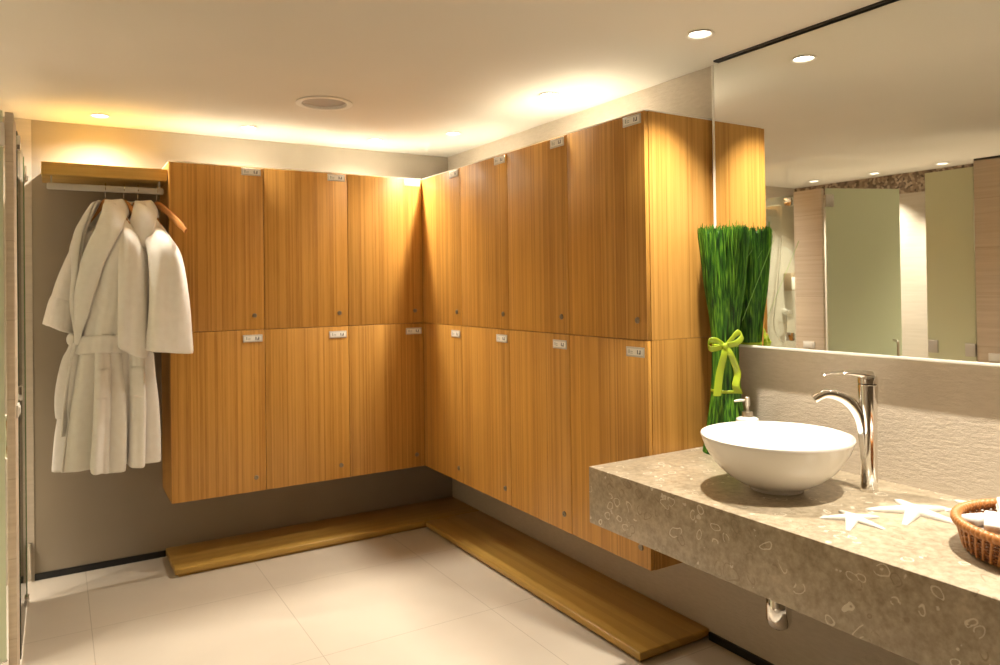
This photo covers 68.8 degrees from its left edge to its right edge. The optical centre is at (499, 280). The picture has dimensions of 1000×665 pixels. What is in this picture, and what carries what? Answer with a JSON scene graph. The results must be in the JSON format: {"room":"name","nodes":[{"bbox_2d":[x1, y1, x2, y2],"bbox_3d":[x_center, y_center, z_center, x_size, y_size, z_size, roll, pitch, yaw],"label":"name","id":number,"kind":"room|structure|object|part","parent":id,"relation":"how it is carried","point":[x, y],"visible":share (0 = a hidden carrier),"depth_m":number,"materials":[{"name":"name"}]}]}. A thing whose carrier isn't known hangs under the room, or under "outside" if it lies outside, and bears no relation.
{"room":"changing room","nodes":[
{"label":"changing room","id":0,"kind":"room"},
{"bbox_2d":[5,112,19,664],"bbox_3d":[-1.906,0.458,2.856,0.027,2.190,0.235,0,-1,-31],"label":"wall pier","id":1,"kind":"object","parent":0,"point":[10,125],"visible":1,"depth_m":2.76,"materials":[{"name":"stone"}]},
{"bbox_2d":[0,110,8,664],"bbox_3d":[-2.018,0.450,2.484,0.069,2.178,0.605,-1,-1,37],"label":"door","id":2,"kind":"structure","parent":1,"relation":"attached to","point":[3,629],"depth_m":2.73,"materials":[{"name":"green glass"}]},
{"bbox_2d":[16,402,20,417],"bbox_3d":[-1.890,0.507,2.867,0.012,0.048,0.096,0,-1,-31],"label":"switch plate","id":3,"kind":"object","parent":1,"relation":"attached to","point":[18,407],"visible":1,"depth_m":2.83,"materials":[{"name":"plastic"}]},
{"bbox_2d":[3,117,451,585],"bbox_3d":[-2.018,0.357,4.153,4.050,2.417,0.104,0,-1,-31],"label":"wall","id":4,"kind":"structure","parent":0,"point":[82,517],"depth_m":4.04,"materials":[{"name":"beige paint"}]},
{"bbox_2d":[24,166,27,180],"bbox_3d":[-2.475,-0.559,3.807,0.024,0.075,0.048,0,-1,-31],"label":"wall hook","id":5,"kind":"object","parent":4,"relation":"attached to","point":[25,176],"visible":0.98,"depth_m":3.79,"materials":[{"name":"silver metal"}]},
{"bbox_2d":[29,543,31,578],"bbox_3d":[-2.444,1.458,3.799,0.010,0.180,0.026,0,-1,-31],"label":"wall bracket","id":6,"kind":"object","parent":4,"relation":"attached to","point":[30,558],"visible":1,"depth_m":3.79,"materials":[{"name":"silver metal"}]},
{"bbox_2d":[35,550,165,580],"bbox_3d":[-2.165,1.549,3.980,0.627,0.034,0.012,0,-1,-31],"label":"baseboard","id":7,"kind":"structure","parent":4,"relation":"attached to","point":[83,568],"depth_m":3.97,"materials":[{"name":"black"}]},
{"bbox_2d":[41,161,166,187],"bbox_3d":[-2.090,-0.553,3.860,0.564,0.062,0.353,0,-1,-31],"label":"wall shelf","id":8,"kind":"object","parent":4,"relation":"attached to","point":[61,172],"visible":0.87,"depth_m":3.75,"materials":[{"name":"brown wood"}]},
{"bbox_2d":[47,176,163,194],"bbox_3d":[-2.022,-0.490,3.758,0.530,0.068,0.018,0,-1,-31],"label":"rail","id":9,"kind":"object","parent":8,"relation":"attached to","point":[56,186],"visible":1,"depth_m":3.74,"materials":[{"name":"grey metal"}]},
{"bbox_3d":[-2.022,-0.473,3.758,0.530,0.034,0.018,0,-1,-31],"label":"rail","id":10,"kind":"part","parent":9,"relation":"part of","materials":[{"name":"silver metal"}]},
{"bbox_2d":[90,183,130,223],"bbox_3d":[-2.027,-0.386,3.753,0.310,0.232,0.033,-1,-1,20],"label":"clothes hanger","id":11,"kind":"object","parent":9,"relation":"hanging from","point":[99,209],"visible":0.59,"depth_m":3.75,"materials":[{"name":"brown wood"}]},
{"bbox_2d":[42,199,148,474],"bbox_3d":[-2.048,0.268,3.707,0.575,1.386,0.252,-1,-1,16],"label":"bathrobe","id":12,"kind":"object","parent":11,"relation":"hanging from","point":[99,297],"visible":0.98,"depth_m":3.63,"materials":[{"name":"white fabric"}]},
{"bbox_3d":[-2.027,-0.345,3.753,0.310,0.151,0.022,-1,-1,17],"label":"wooden arm","id":13,"kind":"part","parent":11,"relation":"part of","materials":[{"name":"brown wood"}]},
{"bbox_2d":[123,184,132,213],"bbox_3d":[-1.954,-0.387,3.797,0.300,0.232,0.028,-1,-1,27],"label":"clothes hanger","id":14,"kind":"object","parent":9,"relation":"hanging from","point":[129,205],"visible":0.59,"depth_m":3.77,"materials":[{"name":"brown wood"}]},
{"bbox_3d":[-1.954,-0.346,3.797,0.300,0.151,0.022,-1,-1,25],"label":"wooden arm","id":15,"kind":"part","parent":14,"relation":"part of","materials":[{"name":"brown wood"}]},
{"bbox_2d":[128,185,161,224],"bbox_3d":[-1.899,-0.388,3.831,0.290,0.232,0.034,-1,-1,18],"label":"clothes hanger","id":16,"kind":"object","parent":9,"relation":"hanging from","point":[137,185],"visible":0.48,"depth_m":3.83,"materials":[{"name":"brown wood"}]},
{"bbox_2d":[154,186,187,232],"bbox_3d":[-1.820,-0.372,3.879,0.501,0.264,0.027,-1,-1,33],"label":"clothes hanger","id":17,"kind":"object","parent":9,"relation":"hanging from","point":[159,205],"visible":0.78,"depth_m":3.81,"materials":[{"name":"brown wood"}]},
{"bbox_2d":[121,200,192,467],"bbox_3d":[-1.859,0.258,3.744,0.599,1.370,0.281,-1,-1,28],"label":"bathrobe","id":18,"kind":"object","parent":17,"relation":"hanging from","point":[169,324],"visible":0.43,"depth_m":3.68,"materials":[{"name":"white fabric"}]},
{"bbox_3d":[-1.820,-0.332,3.878,0.501,0.182,0.022,-1,-1,32],"label":"wooden arm","id":19,"kind":"part","parent":17,"relation":"part of","materials":[{"name":"brown wood"}]},
{"bbox_2d":[161,329,265,503],"bbox_3d":[-1.611,0.722,4.104,0.484,0.893,0.397,0,-1,-31],"label":"locker","id":20,"kind":"object","parent":4,"relation":"attached to","point":[214,412],"visible":0.94,"depth_m":3.94,"materials":[{"name":"brown wood"}]},
{"bbox_2d":[160,161,264,331],"bbox_3d":[-1.623,-0.177,4.112,0.484,0.902,0.397,0,-1,-31],"label":"locker","id":21,"kind":"object","parent":20,"relation":"on","point":[220,207],"visible":0.94,"depth_m":3.96,"materials":[{"name":"brown wood"}]},
{"bbox_3d":[-1.632,-0.626,4.121,0.484,0.004,0.387,0,-1,-31],"label":"panel","id":22,"kind":"part","parent":21,"relation":"part of","materials":[{"name":"brown wood"}]},
{"bbox_3d":[-1.378,-0.602,4.041,0.105,0.040,0.004,0,-1,-31],"label":"number plate","id":23,"kind":"part","parent":21,"relation":"part of","materials":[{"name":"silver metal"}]},
{"bbox_3d":[-1.365,0.319,4.033,0.105,0.040,0.004,0,-1,-31],"label":"number plate","id":24,"kind":"part","parent":20,"relation":"part of","materials":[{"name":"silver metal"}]},
{"bbox_2d":[265,326,349,489],"bbox_3d":[-1.197,0.718,4.356,0.484,0.893,0.397,0,-1,-31],"label":"locker","id":25,"kind":"object","parent":4,"relation":"attached to","point":[307,368],"visible":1,"depth_m":4.18,"materials":[{"name":"brown wood"}]},
{"bbox_2d":[263,168,347,328],"bbox_3d":[-1.209,-0.180,4.364,0.484,0.902,0.397,0,-1,-31],"label":"locker","id":26,"kind":"object","parent":25,"relation":"on","point":[305,212],"visible":0.98,"depth_m":4.19,"materials":[{"name":"brown wood"}]},
{"bbox_3d":[-1.218,-0.629,4.373,0.484,0.004,0.387,0,-1,-31],"label":"panel","id":27,"kind":"part","parent":26,"relation":"part of","materials":[{"name":"brown wood"}]},
{"bbox_3d":[-0.963,-0.605,4.293,0.105,0.040,0.004,0,-1,-31],"label":"number plate","id":28,"kind":"part","parent":26,"relation":"part of","materials":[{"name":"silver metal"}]},
{"bbox_3d":[-0.951,0.315,4.285,0.105,0.040,0.004,0,-1,-31],"label":"number plate","id":29,"kind":"part","parent":25,"relation":"part of","materials":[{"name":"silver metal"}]},
{"bbox_2d":[348,323,424,476],"bbox_3d":[-0.782,0.715,4.608,0.484,0.893,0.397,0,-1,-31],"label":"locker","id":30,"kind":"object","parent":4,"relation":"attached to","point":[386,369],"visible":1,"depth_m":4.44,"materials":[{"name":"brown wood"}]},
{"bbox_2d":[347,174,422,325],"bbox_3d":[-0.794,-0.184,4.616,0.484,0.902,0.397,0,-1,-31],"label":"locker","id":31,"kind":"object","parent":30,"relation":"on","point":[384,213],"visible":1,"depth_m":4.45,"materials":[{"name":"brown wood"}]},
{"bbox_3d":[-0.803,-0.632,4.625,0.484,0.004,0.387,0,-1,-31],"label":"panel","id":32,"kind":"part","parent":31,"relation":"part of","materials":[{"name":"brown wood"}]},
{"bbox_3d":[-0.549,-0.609,4.545,0.105,0.040,0.004,0,-1,-31],"label":"number plate","id":33,"kind":"part","parent":31,"relation":"part of","materials":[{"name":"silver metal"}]},
{"bbox_3d":[-0.536,0.312,4.537,0.105,0.040,0.004,0,-1,-31],"label":"number plate","id":34,"kind":"part","parent":30,"relation":"part of","materials":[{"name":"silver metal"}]},
{"bbox_2d":[421,180,424,445],"bbox_3d":[-0.415,0.263,4.843,0.390,1.792,0.390,0,-1,-31],"label":"cabinet filler","id":35,"kind":"object","parent":4,"relation":"attached to","point":[421,180],"visible":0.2,"depth_m":4.60,"materials":[{"name":"brown wood"}]},
{"bbox_2d":[6,527,754,664],"bbox_3d":[-0.289,1.567,1.323,4.050,0.100,6.700,0,-1,-31],"label":"floor","id":36,"kind":"structure","parent":0,"point":[410,597],"depth_m":3.35,"materials":[{"name":"tile"}]},
{"bbox_2d":[5,131,29,658],"bbox_3d":[-2.156,0.477,3.245,0.078,2.165,0.680,0,-1,-31],"label":"door","id":37,"kind":"structure","parent":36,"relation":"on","point":[24,596],"depth_m":3.17,"materials":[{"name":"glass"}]},
{"bbox_3d":[-2.086,0.663,3.114,0.060,0.211,0.019,0,-1,-31],"label":"pull handle","id":38,"kind":"part","parent":37,"relation":"part of","materials":[{"name":"silver metal"}]},
{"bbox_3d":[-2.128,0.467,3.246,0.008,2.145,0.653,0,-1,-31],"label":"pane","id":39,"kind":"part","parent":37,"relation":"part of","materials":[{"name":"clear glass"}]},
{"bbox_2d":[166,497,478,575],"bbox_3d":[-1.016,1.532,4.458,1.832,0.046,0.384,0,-1,-31],"label":"bench","id":40,"kind":"object","parent":36,"relation":"on","point":[203,556],"visible":0.88,"depth_m":4.32,"materials":[{"name":"brown wood"}]},
{"bbox_2d":[426,511,708,660],"bbox_3d":[0.210,1.510,3.828,0.391,0.046,1.964,0,-1,-31],"label":"bench","id":41,"kind":"object","parent":36,"relation":"on","point":[642,627],"visible":1,"depth_m":3.51,"materials":[{"name":"brown wood"}]},
{"bbox_2d":[0,0,881,156],"bbox_3d":[-0.323,-0.960,1.346,4.050,0.120,6.700,0,-1,-31],"label":"ceiling","id":42,"kind":"structure","parent":0,"point":[413,73],"depth_m":2.90,"materials":[{"name":"paint"}]},
{"bbox_2d":[89,114,110,118],"bbox_3d":[-2.070,-0.859,3.779,0.104,0.019,0.104,0,-1,-31],"label":"recessed light","id":43,"kind":"object","parent":42,"relation":"in","point":[101,116],"visible":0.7,"depth_m":3.80,"materials":[{"name":"white plastic"}]},
{"bbox_2d":[239,125,257,129],"bbox_3d":[-1.409,-0.865,4.093,0.104,0.019,0.104,0,-1,-31],"label":"recessed light","id":44,"kind":"object","parent":42,"relation":"in","point":[246,127],"visible":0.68,"depth_m":4.11,"materials":[{"name":"white plastic"}]},
{"bbox_2d":[295,96,352,110],"bbox_3d":[-0.861,-0.879,3.580,0.274,0.034,0.274,0,-1,-31],"label":"ceiling vent","id":45,"kind":"object","parent":42,"relation":"in","point":[324,103],"visible":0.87,"depth_m":3.60,"materials":[{"name":"white plastic"}]},
{"bbox_2d":[367,138,383,141],"bbox_3d":[-0.765,-0.870,4.485,0.104,0.019,0.104,0,-1,-31],"label":"recessed light","id":46,"kind":"object","parent":42,"relation":"in","point":[371,139],"visible":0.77,"depth_m":4.51,"materials":[{"name":"white plastic"}]},
{"bbox_2d":[445,132,461,135],"bbox_3d":[-0.277,-0.878,4.328,0.104,0.019,0.104,0,-1,-31],"label":"recessed light","id":47,"kind":"object","parent":42,"relation":"in","point":[447,133],"visible":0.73,"depth_m":4.35,"materials":[{"name":"white plastic"}]},
{"bbox_2d":[538,92,559,97],"bbox_3d":[0.234,-0.893,3.487,0.104,0.019,0.104,0,-1,-31],"label":"recessed light","id":48,"kind":"object","parent":42,"relation":"in","point":[546,94],"visible":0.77,"depth_m":3.51,"materials":[{"name":"white plastic"}]},
{"bbox_2d":[685,30,714,39],"bbox_3d":[0.731,-0.907,2.670,0.104,0.019,0.104,0,-1,-31],"label":"recessed light","id":49,"kind":"object","parent":42,"relation":"in","point":[698,34],"visible":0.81,"depth_m":2.69,"materials":[{"name":"white plastic"}]},
{"bbox_2d":[448,66,999,664],"bbox_3d":[1.382,0.295,2.360,0.100,2.417,6.500,0,-1,-31],"label":"wall","id":50,"kind":"structure","parent":0,"point":[939,422],"depth_m":2.69,"materials":[{"name":"paint"}]},
{"bbox_2d":[423,323,463,482],"bbox_3d":[-0.178,0.705,4.453,0.397,0.893,0.507,0,-1,-31],"label":"locker","id":51,"kind":"object","parent":50,"relation":"attached to","point":[443,373],"visible":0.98,"depth_m":4.34,"materials":[{"name":"brown wood"}]},
{"bbox_2d":[422,167,461,325],"bbox_3d":[-0.191,-0.193,4.461,0.397,0.902,0.507,0,-1,-31],"label":"locker","id":52,"kind":"object","parent":51,"relation":"on","point":[441,221],"visible":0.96,"depth_m":4.34,"materials":[{"name":"brown wood"}]},
{"bbox_3d":[-0.193,-0.642,4.467,0.387,0.004,0.507,0,-1,-31],"label":"panel","id":53,"kind":"part","parent":52,"relation":"part of","materials":[{"name":"brown wood"}]},
{"bbox_3d":[-0.255,0.305,4.198,0.004,0.040,0.105,0,-1,-31],"label":"number plate","id":54,"kind":"part","parent":51,"relation":"part of","materials":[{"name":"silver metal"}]},
{"bbox_2d":[462,326,511,505],"bbox_3d":[0.085,0.698,4.019,0.397,0.893,0.507,0,-1,-31],"label":"locker","id":55,"kind":"object","parent":50,"relation":"attached to","point":[485,351],"visible":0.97,"depth_m":3.90,"materials":[{"name":"brown wood"}]},
{"bbox_2d":[460,152,508,328],"bbox_3d":[0.073,-0.201,4.027,0.397,0.902,0.507,0,-1,-31],"label":"locker","id":56,"kind":"object","parent":55,"relation":"on","point":[483,183],"visible":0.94,"depth_m":3.91,"materials":[{"name":"brown wood"}]},
{"bbox_3d":[0.071,-0.649,4.033,0.387,0.004,0.507,0,-1,-31],"label":"panel","id":57,"kind":"part","parent":56,"relation":"part of","materials":[{"name":"brown wood"}]},
{"bbox_3d":[-0.004,-0.623,3.772,0.004,0.040,0.105,0,-1,-31],"label":"number plate","id":58,"kind":"part","parent":56,"relation":"part of","materials":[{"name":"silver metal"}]},
{"bbox_3d":[0.009,0.297,3.764,0.004,0.040,0.105,0,-1,-31],"label":"number plate","id":59,"kind":"part","parent":55,"relation":"part of","materials":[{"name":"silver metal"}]},
{"bbox_2d":[509,330,572,533],"bbox_3d":[0.349,0.690,3.584,0.397,0.893,0.507,0,-1,-31],"label":"locker","id":60,"kind":"object","parent":50,"relation":"attached to","point":[540,400],"visible":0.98,"depth_m":3.46,"materials":[{"name":"brown wood"}]},
{"bbox_2d":[507,134,569,333],"bbox_3d":[0.337,-0.208,3.592,0.397,0.902,0.507,0,-1,-31],"label":"locker","id":61,"kind":"object","parent":60,"relation":"on","point":[538,261],"visible":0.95,"depth_m":3.47,"materials":[{"name":"brown wood"}]},
{"bbox_3d":[0.335,-0.657,3.599,0.387,0.004,0.507,0,-1,-31],"label":"panel","id":62,"kind":"part","parent":61,"relation":"part of","materials":[{"name":"brown wood"}]},
{"bbox_3d":[0.260,-0.630,3.338,0.004,0.040,0.105,0,-1,-31],"label":"number plate","id":63,"kind":"part","parent":61,"relation":"part of","materials":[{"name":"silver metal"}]},
{"bbox_3d":[0.273,0.290,3.330,0.004,0.040,0.105,0,-1,-31],"label":"number plate","id":64,"kind":"part","parent":60,"relation":"part of","materials":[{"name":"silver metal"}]},
{"bbox_2d":[570,334,711,570],"bbox_3d":[0.613,0.683,3.150,0.397,0.893,0.507,0,-1,-31],"label":"locker","id":65,"kind":"object","parent":50,"relation":"attached to","point":[631,398],"visible":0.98,"depth_m":2.97,"materials":[{"name":"brown wood"}]},
{"bbox_3d":[0.456,0.684,3.055,0.019,0.891,0.505,0,-1,-31],"label":"door","id":66,"kind":"part","parent":65,"relation":"part of","materials":[{"name":"brown wood"}]},
{"bbox_3d":[0.536,0.283,2.896,0.004,0.040,0.105,0,-1,-31],"label":"number plate","id":67,"kind":"part","parent":65,"relation":"part of","materials":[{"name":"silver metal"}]},
{"bbox_2d":[567,109,713,339],"bbox_3d":[0.601,-0.215,3.158,0.397,0.902,0.507,0,-1,-31],"label":"locker","id":68,"kind":"object","parent":65,"relation":"on","point":[640,183],"visible":0.99,"depth_m":2.96,"materials":[{"name":"brown wood"}]},
{"bbox_3d":[0.444,-0.212,3.063,0.019,0.896,0.505,0,-1,-31],"label":"door","id":69,"kind":"part","parent":68,"relation":"part of","materials":[{"name":"brown wood"}]},
{"bbox_3d":[0.524,-0.638,2.904,0.004,0.040,0.105,0,-1,-31],"label":"number plate","id":70,"kind":"part","parent":68,"relation":"part of","materials":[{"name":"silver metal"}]},
{"bbox_3d":[0.599,-0.664,3.165,0.387,0.004,0.507,0,-1,-31],"label":"panel","id":71,"kind":"part","parent":68,"relation":"part of","materials":[{"name":"brown wood"}]},
{"bbox_2d":[709,631,773,664],"bbox_3d":[1.935,1.470,1.358,0.012,0.034,4.046,0,-1,-31],"label":"baseboard","id":72,"kind":"structure","parent":50,"relation":"attached to","point":[718,640],"depth_m":2.95,"materials":[{"name":"black"}]},
{"bbox_2d":[589,447,999,664],"bbox_3d":[1.147,0.766,1.990,0.691,0.205,2.024,0,-1,-31],"label":"countertop","id":73,"kind":"structure","parent":50,"relation":"attached to","point":[913,591],"depth_m":1.97,"materials":[{"name":"stone"}]},
{"bbox_2d":[697,220,773,454],"bbox_3d":[0.901,0.220,2.801,0.174,0.904,0.340,0,-1,-31],"label":"bundle","id":74,"kind":"object","parent":73,"relation":"on","point":[724,252],"visible":0.91,"depth_m":2.81,"materials":[{"name":"green plant"}]},
{"bbox_2d":[734,396,758,421],"bbox_3d":[0.925,0.553,2.729,0.086,0.239,0.085,0,-1,-31],"label":"pump bottle","id":75,"kind":"object","parent":73,"relation":"on","point":[747,415],"visible":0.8,"depth_m":2.72,"materials":[{"name":"white ceramic"}]},
{"bbox_2d":[736,416,758,421],"bbox_3d":[0.926,0.590,2.729,0.085,0.165,0.085,0,-1,-31],"label":"bottle","id":76,"kind":"object","parent":75,"relation":"attached to","point":[741,418],"depth_m":2.71,"materials":[{"name":"white ceramic"}]},
{"bbox_2d":[700,421,856,495],"bbox_3d":[0.889,0.582,2.351,0.469,0.176,0.469,0,-1,-31],"label":"vessel basin","id":77,"kind":"object","parent":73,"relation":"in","point":[769,457],"visible":1,"depth_m":2.25,"materials":[{"name":"white ceramic"}]},
{"bbox_2d":[766,598,791,630],"bbox_3d":[1.040,1.008,2.474,0.374,0.267,0.080,0,-1,-31],"label":"trap","id":78,"kind":"object","parent":73,"relation":"attached to","point":[778,616],"visible":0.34,"depth_m":2.36,"materials":[{"name":"silver metal"}]},
{"bbox_2d":[812,370,878,492],"bbox_3d":[1.099,0.475,2.317,0.199,0.383,0.060,-1,-1,2],"label":"tap","id":79,"kind":"object","parent":73,"relation":"on","point":[864,411],"visible":1,"depth_m":2.30,"materials":[{"name":"silver metal"}]},
{"bbox_3d":[1.091,0.456,2.327,0.183,0.225,0.040,-1,-1,10],"label":"spout","id":80,"kind":"part","parent":79,"relation":"part of","materials":[{"name":"silver metal"}]},
{"bbox_3d":[1.103,0.302,2.324,0.150,0.036,0.048,-1,-1,8],"label":"lever","id":81,"kind":"part","parent":79,"relation":"part of","materials":[{"name":"silver metal"}]},
{"bbox_2d":[820,510,884,530],"bbox_3d":[0.981,0.657,2.017,0.179,0.015,0.164,0,-1,-31],"label":"starfish","id":82,"kind":"object","parent":73,"relation":"on","point":[851,519],"visible":1,"depth_m":2.01,"materials":[{"name":"beige"}]},
{"bbox_2d":[866,499,953,524],"bbox_3d":[1.185,0.652,2.072,0.248,0.021,0.232,0,-1,-31],"label":"starfish","id":83,"kind":"object","parent":73,"relation":"on","point":[911,512],"visible":0.98,"depth_m":2.07,"materials":[{"name":"beige"}]},
{"bbox_2d":[945,499,996,511],"bbox_3d":[1.375,0.651,2.090,0.158,0.019,0.198,0,-1,-31],"label":"starfish","id":84,"kind":"object","parent":73,"relation":"on","point":[955,500],"visible":0.1,"depth_m":2.16,"materials":[{"name":"beige"}]},
{"bbox_2d":[950,498,999,567],"bbox_3d":[1.320,0.615,1.730,0.433,0.082,0.433,0,-1,-31],"label":"wicker basket","id":85,"kind":"object","parent":73,"relation":"on","point":[974,539],"visible":0.86,"depth_m":1.74,"materials":[{"name":"wicker"}]},
{"bbox_2d":[961,513,984,529],"bbox_3d":[1.201,0.612,1.831,0.080,0.057,0.061,-1,-1,-11],"label":"folded cloth","id":86,"kind":"object","parent":85,"relation":"in","point":[977,519],"visible":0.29,"depth_m":1.81,"materials":[{"name":"white fabric"}]},
{"bbox_2d":[984,511,999,553],"bbox_3d":[1.241,0.602,1.718,0.170,0.069,0.133,-1,-1,34],"label":"folded cloth","id":87,"kind":"object","parent":85,"relation":"in","point":[991,518],"visible":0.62,"depth_m":1.72,"materials":[{"name":"white fabric"}]},
{"bbox_2d":[996,497,999,511],"bbox_3d":[1.340,0.601,1.816,0.171,0.078,0.133,-1,-1,31],"label":"folded cloth","id":88,"kind":"object","parent":85,"relation":"in","point":[998,498],"visible":0.44,"depth_m":1.87,"materials":[{"name":"white fabric"}]},
{"bbox_2d":[713,0,898,62],"bbox_3d":[1.409,-0.912,2.153,0.052,0.008,1.982,0,-1,-31],"label":"trim","id":89,"kind":"structure","parent":50,"relation":"attached to","point":[883,2],"depth_m":2.62,"materials":[{"name":"black metal"}]},
{"bbox_2d":[711,0,999,366],"bbox_3d":[1.415,-0.326,2.159,0.042,1.150,2.003,0,-1,-31],"label":"wall mirror","id":90,"kind":"object","parent":50,"relation":"attached to","point":[866,146],"visible":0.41,"depth_m":2.42,"materials":[{"name":"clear mirror"}]}
]}

